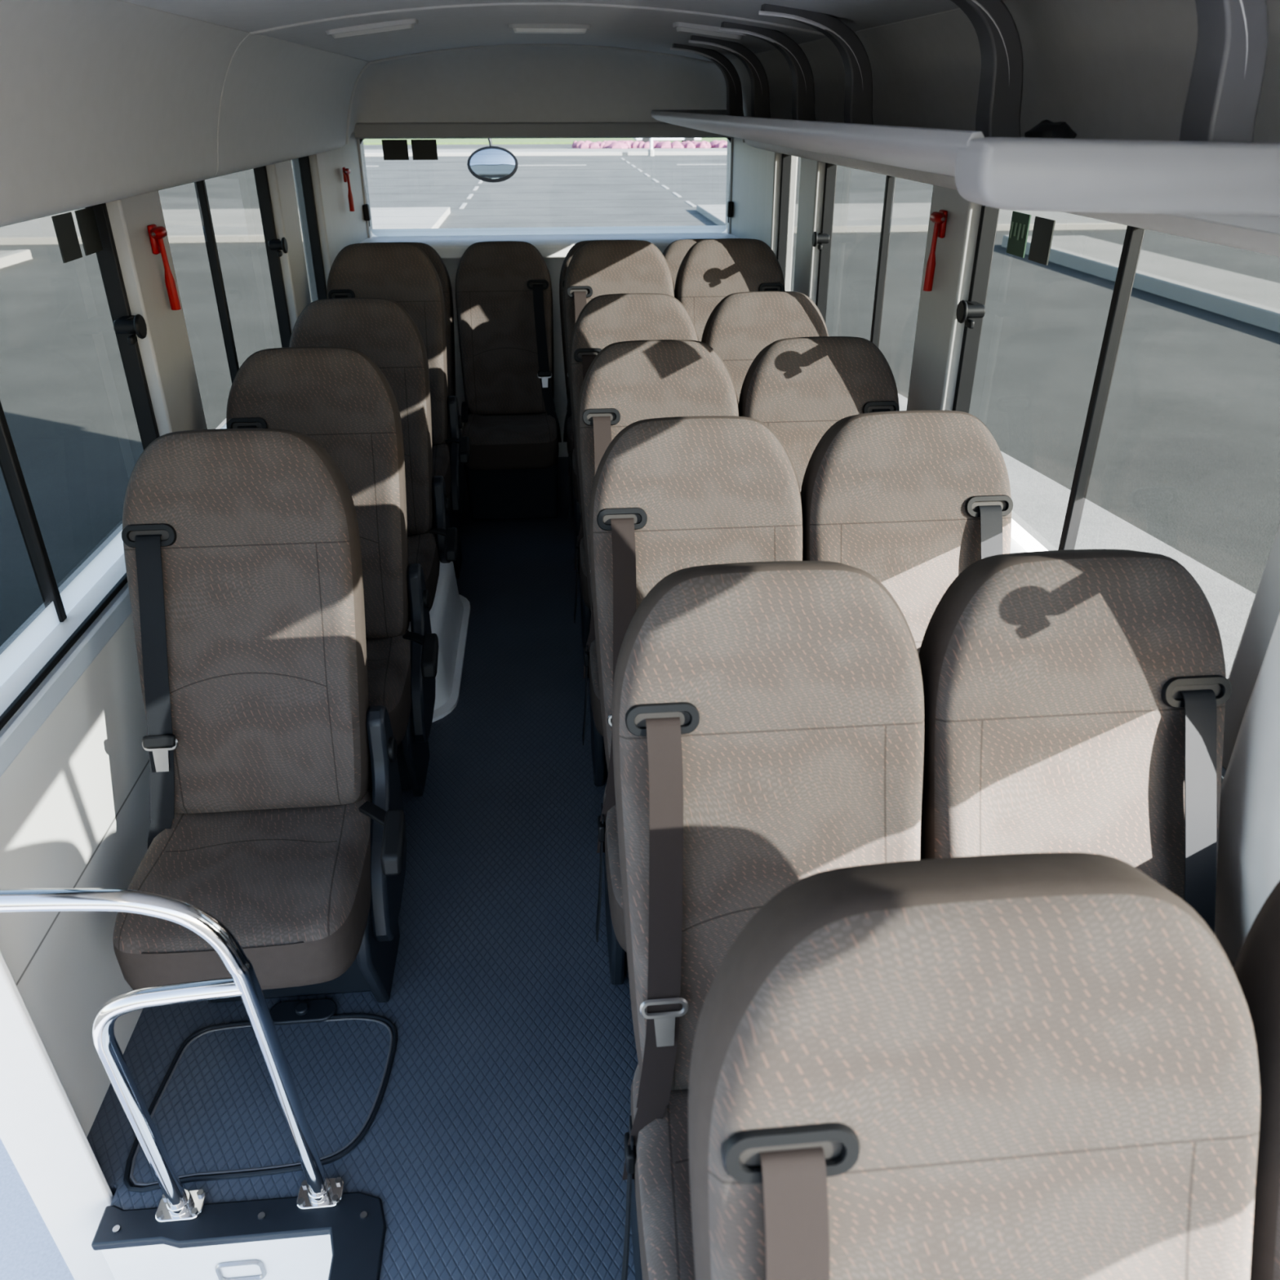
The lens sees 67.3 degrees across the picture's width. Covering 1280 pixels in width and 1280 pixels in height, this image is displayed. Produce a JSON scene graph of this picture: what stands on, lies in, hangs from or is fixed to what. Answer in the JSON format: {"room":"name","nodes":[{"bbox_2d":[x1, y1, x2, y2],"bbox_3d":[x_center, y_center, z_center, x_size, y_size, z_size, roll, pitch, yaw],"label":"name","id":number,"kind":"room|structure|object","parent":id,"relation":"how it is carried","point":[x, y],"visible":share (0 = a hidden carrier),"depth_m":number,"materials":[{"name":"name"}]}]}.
{"room":"vehicle interior","nodes":[
{"label":"vehicle interior","id":0,"kind":"room"},
{"bbox_2d":[0,132,368,1137],"bbox_3d":[-1.201,-0.527,3.139,0.177,1.915,4.050,-3,29,-5],"label":"wall","id":1,"kind":"structure","parent":0,"point":[75,775],"depth_m":1.86,"materials":[{"name":"white paint"}]},
{"bbox_2d":[0,951,115,1279],"bbox_3d":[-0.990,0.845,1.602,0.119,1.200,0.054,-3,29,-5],"label":"door","id":2,"kind":"structure","parent":1,"relation":"in","point":[42,1133],"depth_m":1.58,"materials":[{"name":"white paint"}]},
{"bbox_2d":[0,203,159,730],"bbox_3d":[-1.091,-0.347,1.696,0.092,0.708,1.187,-3,29,-5],"label":"window","id":3,"kind":"structure","parent":1,"relation":"in","point":[77,417],"depth_m":1.89,"materials":[{"name":"clear glass"}]},
{"bbox_2d":[0,0,249,226],"bbox_3d":[-1.022,-1.046,1.866,0.207,0.363,1.441,-3,29,-5],"label":"upper side panel","id":4,"kind":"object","parent":1,"relation":"attached to","point":[102,101],"depth_m":1.79,"materials":[{"name":"plastic"}]},
{"bbox_2d":[146,223,181,310],"bbox_3d":[-1.107,-0.864,2.236,0.030,0.188,0.074,-2,29,-5],"label":"hammer","id":5,"kind":"object","parent":1,"relation":"attached to","point":[156,233],"visible":1,"depth_m":2.23,"materials":[{"name":"red plastic"}]},
{"bbox_2d":[101,1235,332,1279],"bbox_3d":[-0.637,1.501,1.252,0.458,0.458,1.234,-3,29,-5],"label":"trim","id":6,"kind":"structure","parent":1,"relation":"attached to","point":[304,1258],"depth_m":1.68,"materials":[{"name":"white paint"}]},
{"bbox_2d":[158,165,291,429],"bbox_3d":[-1.221,-1.031,2.919,0.092,0.708,1.142,-3,29,-5],"label":"window","id":7,"kind":"structure","parent":1,"relation":"in","point":[224,246],"depth_m":2.90,"materials":[{"name":"clear glass"}]},
{"bbox_2d":[91,1191,386,1279],"bbox_3d":[-0.627,1.345,1.180,0.490,0.159,1.260,-3,29,-5],"label":"trim","id":8,"kind":"structure","parent":1,"relation":"attached to","point":[356,1227],"depth_m":1.64,"materials":[{"name":"plastic"}]},
{"bbox_2d":[209,32,368,178],"bbox_3d":[-1.180,-1.880,3.357,0.207,0.363,1.980,-3,29,-5],"label":"trim","id":9,"kind":"structure","parent":1,"relation":"attached to","point":[281,100],"depth_m":3.03,"materials":[{"name":"plastic"}]},
{"bbox_2d":[290,155,326,302],"bbox_3d":[-1.323,-1.539,3.827,0.076,0.708,0.452,-3,29,-5],"label":"window","id":10,"kind":"structure","parent":1,"relation":"in","point":[301,171],"depth_m":3.94,"materials":[{"name":"clear glass"}]},
{"bbox_2d":[342,167,354,211],"bbox_3d":[-1.294,-1.998,4.263,0.029,0.178,0.070,-2,29,-5],"label":"hammer","id":11,"kind":"object","parent":1,"relation":"attached to","point":[346,171],"visible":1,"depth_m":4.26,"materials":[{"name":"red plastic"}]},
{"bbox_2d":[407,561,470,722],"bbox_3d":[-0.926,-0.057,3.287,0.627,0.250,0.924,-3,29,-5],"label":"trim","id":12,"kind":"structure","parent":1,"relation":"attached to","point":[450,611],"depth_m":3.21,"materials":[{"name":"white paint"}]},
{"bbox_2d":[288,297,458,621],"bbox_3d":[-0.849,-0.564,3.023,0.524,0.892,0.666,-3,29,-5],"label":"seat","id":13,"kind":"object","parent":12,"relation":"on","point":[380,329],"visible":0.38,"depth_m":3.05,"materials":[{"name":"fabric"}]},
{"bbox_2d":[407,533,439,621],"bbox_3d":[-0.871,-0.209,3.078,0.425,0.170,0.421,-3,29,-5],"label":"seat cushion","id":14,"kind":"object","parent":13,"relation":"on","point":[424,548],"depth_m":3.07,"materials":[{"name":"fabric"}]},
{"bbox_2d":[87,456,638,1279],"bbox_3d":[-0.172,0.419,2.794,1.930,0.100,5.680,-3,29,-5],"label":"floor","id":15,"kind":"structure","parent":0,"point":[493,1148],"depth_m":2.05,"materials":[{"name":"rubber"}]},
{"bbox_2d":[0,888,344,1222],"bbox_3d":[-0.765,0.658,1.489,0.488,0.743,0.052,-3,29,-5],"label":"handrail","id":16,"kind":"object","parent":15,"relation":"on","point":[177,1203],"visible":1,"depth_m":1.43,"materials":[{"name":"silver metal"}]},
{"bbox_2d":[112,428,406,1002],"bbox_3d":[-0.720,0.226,1.868,0.524,1.142,0.666,-3,29,-5],"label":"seat","id":17,"kind":"object","parent":15,"relation":"on","point":[242,547],"visible":0.96,"depth_m":1.84,"materials":[{"name":"fabric"}]},
{"bbox_2d":[112,790,372,990],"bbox_3d":[-0.742,0.471,1.862,0.425,0.170,0.421,-3,29,-5],"label":"seat cushion","id":18,"kind":"object","parent":17,"relation":"on","point":[291,882],"depth_m":1.76,"materials":[{"name":"fabric"}]},
{"bbox_2d":[123,998,397,1192],"bbox_3d":[-0.717,0.864,1.876,0.457,0.024,0.392,-3,29,-5],"label":"floor hatch","id":19,"kind":"object","parent":15,"relation":"on","point":[215,1112],"visible":0.88,"depth_m":1.86,"materials":[{"name":"plastic"}]},
{"bbox_2d":[226,346,438,796],"bbox_3d":[-0.784,-0.115,2.476,0.524,1.142,0.666,-3,29,-5],"label":"seat","id":20,"kind":"object","parent":15,"relation":"on","point":[339,397],"visible":0.47,"depth_m":2.45,"materials":[{"name":"fabric"}]},
{"bbox_2d":[365,630,411,746],"bbox_3d":[-0.807,0.131,2.470,0.425,0.170,0.421,-3,29,-5],"label":"seat cushion","id":21,"kind":"object","parent":20,"relation":"on","point":[388,655],"depth_m":2.43,"materials":[{"name":"fabric"}]},
{"bbox_2d":[326,242,470,578],"bbox_3d":[-0.913,-0.830,3.673,0.524,1.222,0.666,-3,29,-5],"label":"seat","id":22,"kind":"object","parent":15,"relation":"on","point":[402,273],"visible":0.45,"depth_m":3.61,"materials":[{"name":"fabric"}]},
{"bbox_2d":[432,442,450,512],"bbox_3d":[-0.936,-0.619,3.648,0.425,0.170,0.421,-3,29,-5],"label":"seat cushion","id":23,"kind":"object","parent":22,"relation":"on","point":[441,451],"depth_m":3.62,"materials":[{"name":"fabric"}]},
{"bbox_2d":[403,242,460,520],"bbox_3d":[-1.047,-1.129,4.289,0.444,1.142,0.666,-3,29,-5],"label":"seat","id":24,"kind":"object","parent":15,"relation":"on","point":[442,273],"visible":0.04,"depth_m":4.28,"materials":[{"name":"fabric"}]},
{"bbox_2d":[447,422,449,447],"bbox_3d":[-1.030,-0.885,4.286,0.425,0.170,0.421,-3,29,-5],"label":"seat cushion","id":25,"kind":"object","parent":24,"relation":"on","point":[448,423],"depth_m":4.15,"materials":[{"name":"fabric"}]},
{"bbox_2d":[455,240,561,520],"bbox_3d":[-0.587,-1.150,4.327,0.444,1.142,0.666,-3,29,-5],"label":"seat","id":26,"kind":"object","parent":15,"relation":"on","point":[504,295],"visible":0.99,"depth_m":4.30,"materials":[{"name":"fabric"}]},
{"bbox_2d":[462,412,558,470],"bbox_3d":[-0.582,-0.905,4.323,0.425,0.170,0.421,-3,29,-5],"label":"seat cushion","id":27,"kind":"object","parent":26,"relation":"on","point":[499,441],"depth_m":4.17,"materials":[{"name":"fabric"}]},
{"bbox_2d":[559,240,599,515],"bbox_3d":[-0.137,-1.170,4.363,0.444,1.142,0.666,-3,29,-5],"label":"seat","id":28,"kind":"object","parent":15,"relation":"on","point":[568,428],"visible":0.12,"depth_m":4.33,"materials":[{"name":"fabric"}]},
{"bbox_2d":[566,415,573,453],"bbox_3d":[-0.120,-0.926,4.360,0.425,0.170,0.421,-3,29,-5],"label":"seat cushion","id":29,"kind":"object","parent":28,"relation":"on","point":[569,420],"depth_m":4.24,"materials":[{"name":"fabric"}]},
{"bbox_2d":[563,240,675,573],"bbox_3d":[-0.072,-0.868,3.741,0.454,1.222,0.666,-3,29,-5],"label":"seat","id":30,"kind":"object","parent":15,"relation":"on","point":[596,268],"visible":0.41,"depth_m":3.66,"materials":[{"name":"fabric"}]},
{"bbox_2d":[571,448,578,502],"bbox_3d":[-0.050,-0.660,3.719,0.425,0.170,0.421,-3,29,-5],"label":"seat cushion","id":31,"kind":"object","parent":30,"relation":"on","point":[574,475],"depth_m":3.60,"materials":[{"name":"fabric"}]},
{"bbox_2d":[568,293,698,648],"bbox_3d":[-0.007,-0.493,3.153,0.454,1.142,0.666,-3,29,-5],"label":"seat","id":32,"kind":"object","parent":15,"relation":"on","point":[605,320],"visible":0.28,"depth_m":3.09,"materials":[{"name":"fabric"}]},
{"bbox_2d":[578,537,590,608],"bbox_3d":[0.015,-0.249,3.150,0.425,0.170,0.421,-3,29,-5],"label":"seat cushion","id":33,"kind":"object","parent":32,"relation":"on","point":[582,562],"depth_m":3.02,"materials":[{"name":"fabric"}]},
{"bbox_2d":[576,339,739,786],"bbox_3d":[0.058,-0.153,2.544,0.454,1.142,0.666,-3,29,-5],"label":"seat","id":34,"kind":"object","parent":15,"relation":"on","point":[626,383],"visible":0.3,"depth_m":2.49,"materials":[{"name":"fabric"}]},
{"bbox_2d":[588,640,603,736],"bbox_3d":[0.080,0.091,2.542,0.425,0.170,0.421,-3,29,-5],"label":"seat cushion","id":35,"kind":"object","parent":34,"relation":"on","point":[593,664],"depth_m":2.42,"materials":[{"name":"fabric"}]},
{"bbox_2d":[662,238,713,288],"bbox_3d":[0.306,-1.190,4.399,0.444,1.142,0.666,-3,29,-5],"label":"seat","id":36,"kind":"object","parent":15,"relation":"on","point":[674,253],"visible":0.05,"depth_m":4.32,"materials":[{"name":"fabric"}]},
{"bbox_2d":[588,415,803,985],"bbox_3d":[0.122,0.188,1.936,0.454,1.142,0.666,-3,29,-5],"label":"seat","id":37,"kind":"object","parent":15,"relation":"on","point":[668,495],"visible":0.42,"depth_m":1.88,"materials":[{"name":"fabric"}]},
{"bbox_2d":[603,781,626,952],"bbox_3d":[0.144,0.431,1.933,0.425,0.170,0.421,-3,29,-5],"label":"seat cushion","id":38,"kind":"object","parent":37,"relation":"on","point":[611,844],"depth_m":1.83,"materials":[{"name":"fabric"}]},
{"bbox_2d":[674,238,785,342],"bbox_3d":[0.378,-0.888,3.778,0.444,1.222,0.666,-3,29,-5],"label":"seat","id":39,"kind":"object","parent":15,"relation":"on","point":[711,270],"visible":0.21,"depth_m":3.70,"materials":[{"name":"fabric"}]},
{"bbox_2d":[701,291,828,403],"bbox_3d":[0.443,-0.513,3.189,0.444,1.142,0.666,-3,29,-5],"label":"seat","id":40,"kind":"object","parent":15,"relation":"on","point":[741,325],"visible":0.12,"depth_m":3.13,"materials":[{"name":"fabric"}]},
{"bbox_2d":[611,560,924,1279],"bbox_3d":[0.187,0.528,1.328,0.454,1.142,0.666,-3,29,-5],"label":"seat","id":41,"kind":"object","parent":15,"relation":"on","point":[767,717],"visible":0.71,"depth_m":1.29,"materials":[{"name":"fabric"}]},
{"bbox_2d":[631,1063,695,1279],"bbox_3d":[0.209,0.771,1.325,0.425,0.170,0.421,-3,29,-5],"label":"seat cushion","id":42,"kind":"object","parent":41,"relation":"on","point":[660,1149],"depth_m":1.28,"materials":[{"name":"fabric"}]},
{"bbox_2d":[738,336,899,490],"bbox_3d":[0.507,-0.173,2.581,0.444,1.142,0.666,-3,29,-5],"label":"seat","id":43,"kind":"object","parent":15,"relation":"on","point":[799,388],"visible":0.22,"depth_m":2.52,"materials":[{"name":"fabric"}]},
{"bbox_2d":[800,409,1013,653],"bbox_3d":[0.572,0.167,1.972,0.444,1.142,0.666,-3,29,-5],"label":"seat","id":44,"kind":"object","parent":15,"relation":"on","point":[909,500],"visible":0.33,"depth_m":1.92,"materials":[{"name":"fabric"}]},
{"bbox_2d":[688,852,1260,1279],"bbox_3d":[0.288,0.819,0.806,0.499,1.142,0.666,-3,29,-5],"label":"seat","id":45,"kind":"object","parent":15,"relation":"on","point":[1024,1066],"visible":1,"depth_m":0.75,"materials":[{"name":"fabric"}]},
{"bbox_2d":[918,549,1231,934],"bbox_3d":[0.637,0.507,1.364,0.444,1.142,0.666,-3,29,-5],"label":"seat","id":46,"kind":"object","parent":15,"relation":"on","point":[1075,700],"visible":0.43,"depth_m":1.32,"materials":[{"name":"fabric"}]},
{"bbox_2d":[1233,880,1279,1279],"bbox_3d":[0.750,0.800,0.841,0.408,1.142,0.666,-3,29,-5],"label":"seat","id":47,"kind":"object","parent":15,"relation":"on","point":[1256,968],"visible":0.47,"depth_m":0.82,"materials":[{"name":"fabric"}]},
{"bbox_2d":[120,0,959,62],"bbox_3d":[-0.175,-1.202,1.985,2.131,0.480,5.850,-3,29,-5],"label":"ceiling","id":48,"kind":"structure","parent":0,"point":[436,29],"depth_m":2.60,"materials":[{"name":"plastic"}]},
{"bbox_2d":[325,18,418,39],"bbox_3d":[-0.763,-1.744,2.741,0.258,0.052,0.100,-3,29,-5],"label":"ceiling lamp","id":49,"kind":"object","parent":48,"relation":"attached to","point":[387,27],"visible":0.9,"depth_m":2.71,"materials":[{"name":"plastic"}]},
{"bbox_2d":[331,23,414,39],"bbox_3d":[-0.761,-1.738,2.744,0.234,0.012,0.078,-9,30,-1],"label":"diffuser","id":50,"kind":"object","parent":49,"relation":"attached to","point":[367,29],"depth_m":2.71,"materials":[{"name":"plastic"}]},
{"bbox_2d":[249,2,826,36],"bbox_3d":[-0.232,-1.599,2.472,1.512,0.080,0.012,-3,29,-5],"label":"trim","id":51,"kind":"structure","parent":48,"relation":"attached to","point":[505,3],"depth_m":2.45,"materials":[{"name":"plastic"}]},
{"bbox_2d":[508,23,591,33],"bbox_3d":[-0.297,-2.011,3.159,0.270,0.024,0.120,-2,29,-5],"label":"recessed light","id":52,"kind":"object","parent":48,"relation":"in","point":[517,28],"visible":0.91,"depth_m":3.12,"materials":[{"name":"plastic"}]},
{"bbox_2d":[512,27,586,33],"bbox_3d":[-0.297,-2.006,3.162,0.243,0.012,0.094,-2,29,-5],"label":"diffuser","id":53,"kind":"object","parent":52,"relation":"attached to","point":[517,30],"depth_m":3.13,"materials":[{"name":"white plastic"}]},
{"bbox_2d":[672,22,746,40],"bbox_3d":[0.209,-1.815,2.862,0.219,0.047,0.100,-3,29,-5],"label":"ceiling lamp","id":54,"kind":"object","parent":48,"relation":"attached to","point":[682,27],"visible":0.81,"depth_m":2.83,"materials":[{"name":"plastic"}]},
{"bbox_2d":[675,26,742,40],"bbox_3d":[0.206,-1.808,2.865,0.198,0.012,0.078,3,29,-8],"label":"diffuser","id":55,"kind":"object","parent":54,"relation":"attached to","point":[712,32],"depth_m":2.83,"materials":[{"name":"plastic"}]},
{"bbox_2d":[353,122,738,457],"bbox_3d":[-0.430,-1.752,4.832,2.120,2.300,0.320,-3,29,-5],"label":"wall","id":56,"kind":"structure","parent":0,"point":[553,248],"depth_m":4.55,"materials":[{"name":"white paint"}]},
{"bbox_2d":[348,47,726,138],"bbox_3d":[-0.422,-2.462,4.332,1.800,0.378,0.150,-3,29,-5],"label":"rear wall panel","id":57,"kind":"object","parent":56,"relation":"attached to","point":[517,84],"depth_m":4.36,"materials":[{"name":"plastic"}]},
{"bbox_2d":[345,44,744,144],"bbox_3d":[-0.415,-2.425,4.267,1.817,0.390,0.018,-3,29,-5],"label":"trim","id":58,"kind":"structure","parent":56,"relation":"attached to","point":[507,46],"depth_m":4.18,"materials":[{"name":"plastic"}]},
{"bbox_2d":[360,137,733,236],"bbox_3d":[-0.431,-2.172,4.599,1.771,0.446,0.085,-3,29,-5],"label":"window","id":59,"kind":"structure","parent":56,"relation":"in","point":[393,149],"depth_m":4.68,"materials":[{"name":"clear glass"}]},
{"bbox_2d":[730,137,1279,968],"bbox_3d":[0.786,-0.208,2.568,0.177,1.915,5.720,-3,29,-5],"label":"wall","id":60,"kind":"structure","parent":0,"point":[756,172],"depth_m":2.43,"materials":[{"name":"white paint"}]},
{"bbox_2d":[777,153,800,291],"bbox_3d":[0.628,-1.627,3.985,0.076,0.708,0.452,-3,29,-5],"label":"window","id":61,"kind":"structure","parent":60,"relation":"in","point":[790,165],"depth_m":4.08,"materials":[{"name":"clear glass"}]},
{"bbox_2d":[812,162,933,398],"bbox_3d":[0.719,-1.119,3.076,0.092,0.708,1.142,-3,29,-5],"label":"window","id":62,"kind":"structure","parent":60,"relation":"in","point":[873,237],"depth_m":3.05,"materials":[{"name":"clear glass"}]},
{"bbox_2d":[923,209,947,291],"bbox_3d":[0.731,-0.961,2.377,0.030,0.188,0.074,-4,29,-4],"label":"hammer","id":63,"kind":"object","parent":60,"relation":"attached to","point":[940,219],"visible":1,"depth_m":2.37,"materials":[{"name":"red plastic"}]},
{"bbox_2d":[650,0,1279,235],"bbox_3d":[0.438,-1.477,2.588,0.529,0.352,3.706,-3,29,-5],"label":"luggage rack","id":64,"kind":"object","parent":60,"relation":"attached to","point":[1215,172],"visible":0.94,"depth_m":1.06,"materials":[{"name":"grey plastic"}]},
{"bbox_2d":[650,109,1279,235],"bbox_3d":[0.423,-1.389,2.665,0.503,0.123,3.655,-3,29,-5],"label":"shelf","id":65,"kind":"object","parent":64,"relation":"attached to","point":[945,152],"depth_m":1.40,"materials":[{"name":"grey plastic"}]},
{"bbox_2d":[1024,119,1076,138],"bbox_3d":[0.535,-0.657,1.253,0.061,0.038,0.053,14,32,23],"label":"cloth bundle","id":66,"kind":"object","parent":64,"relation":"on","point":[1046,128],"visible":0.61,"depth_m":1.24,"materials":[{"name":"black fabric"}]},
{"bbox_2d":[728,0,1279,257],"bbox_3d":[0.696,-1.095,1.953,0.207,0.363,5.530,-3,29,-5],"label":"upper side panel","id":67,"kind":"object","parent":60,"relation":"attached to","point":[1106,69],"depth_m":1.61,"materials":[{"name":"grey plastic"}]},
{"bbox_2d":[952,204,1279,594],"bbox_3d":[0.849,-0.433,1.849,0.092,0.708,1.197,-3,29,-5],"label":"window","id":68,"kind":"structure","parent":60,"relation":"in","point":[1136,371],"depth_m":1.72,"materials":[{"name":"clear glass"}]},
{"bbox_2d":[1214,612,1279,964],"bbox_3d":[0.885,0.068,1.220,0.055,0.950,0.330,-3,29,-5],"label":"trim","id":69,"kind":"structure","parent":60,"relation":"attached to","point":[1248,861],"depth_m":1.35,"materials":[{"name":"white paint"}]},
{"label":"outside","id":70,"kind":"structure","parent":0,"visible":0},
{"bbox_2d":[466,138,518,182],"bbox_3d":[-0.805,-2.676,5.241,0.256,0.323,0.154,9,31,16],"label":"mirror","id":71,"kind":"object","parent":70,"point":[489,171],"visible":0.85,"depth_m":5.25,"materials":[{"name":"silver plastic"}]},
{"bbox_2d":[470,148,515,178],"bbox_3d":[-0.807,-2.607,5.255,0.246,0.158,0.011,-3,5,-5],"label":"mirror glass","id":72,"kind":"object","parent":71,"relation":"attached to","point":[488,170],"depth_m":5.25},
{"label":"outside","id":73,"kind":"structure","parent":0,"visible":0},
{"bbox_2d":[0,143,1255,679],"bbox_3d":[-3.695,-17.348,35.932,300.000,0.001,240.000,-3,29,-5],"label":"ground","id":74,"kind":"structure","parent":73,"point":[1040,504],"depth_m":25.53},
{"bbox_2d":[363,137,727,144],"bbox_3d":[-8.868,-44.604,84.578,120.000,0.120,48.000,-3,29,-5],"label":"grass","id":75,"kind":"structure","parent":74,"relation":"on","point":[543,140],"depth_m":66.36,"materials":[{"name":"green plant"}]},
{"bbox_2d":[364,151,726,156],"bbox_3d":[-5.196,-25.304,50.022,120.000,0.170,0.500,-3,29,-5],"label":"kerb","id":76,"kind":"object","parent":74,"relation":"on","point":[684,153],"visible":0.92,"depth_m":49.99,"materials":[{"name":"concrete"}]},
{"bbox_2d":[365,157,726,208],"bbox_3d":[-8.697,-17.245,35.746,50.000,0.022,25.500,-3,29,-5],"label":"road marking","id":77,"kind":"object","parent":74,"relation":"on","point":[463,205],"visible":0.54,"depth_m":36.70,"materials":[{"name":"paint"}]},
{"bbox_2d":[571,140,727,148],"bbox_3d":[17.589,-30.127,58.369,43.326,0.400,4.412,-3,29,-5],"label":"flower bed","id":78,"kind":"object","parent":74,"relation":"on","point":[587,144],"visible":0.19,"depth_m":55.89,"materials":[{"name":"pink plant"}]},
{"bbox_2d":[648,137,654,155],"bbox_3d":[0.577,-27.176,48.381,0.320,5.000,0.304,-3,29,-5],"label":"lamp post","id":79,"kind":"object","parent":74,"relation":"on","point":[651,152],"visible":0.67,"depth_m":49.37,"materials":[{"name":"metal"}]},
{"bbox_2d":[633,137,701,142],"bbox_3d":[1.744,-32.668,61.888,4.289,1.400,1.760,-3,29,-5],"label":"car","id":80,"kind":"object","parent":74,"relation":"on","point":[643,140],"visible":0.26,"depth_m":61.34,"materials":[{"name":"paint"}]},
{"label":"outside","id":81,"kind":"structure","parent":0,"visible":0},
{"bbox_2d":[0,1137,74,1279],"bbox_3d":[-1.782,2.083,1.091,1.440,0.140,6.200,-3,29,-5],"label":"pavement","id":82,"kind":"structure","parent":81,"point":[28,1251],"depth_m":2.21,"materials":[{"name":"grey concrete"}]},
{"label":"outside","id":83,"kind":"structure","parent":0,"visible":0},
{"bbox_2d":[370,207,450,229],"bbox_3d":[-10.309,-9.130,21.127,11.700,0.150,5.500,-3,29,-5],"label":"pavement","id":84,"kind":"structure","parent":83,"point":[432,217],"depth_m":21.75,"materials":[{"name":"concrete"}]},
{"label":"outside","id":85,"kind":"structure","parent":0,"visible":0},
{"bbox_2d":[696,204,725,225],"bbox_3d":[6.695,-10.023,22.723,10.100,0.150,5.000,-3,29,-5],"label":"pavement","id":86,"kind":"structure","parent":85,"point":[712,212],"depth_m":23.04,"materials":[{"name":"concrete"}]},
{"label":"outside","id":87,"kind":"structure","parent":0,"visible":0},
{"bbox_2d":[364,147,727,152],"bbox_3d":[-5.427,-26.510,52.200,120.000,0.150,4.500,-3,29,-5],"label":"pavement","id":88,"kind":"structure","parent":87,"point":[717,148],"depth_m":52.11,"materials":[{"name":"concrete"}]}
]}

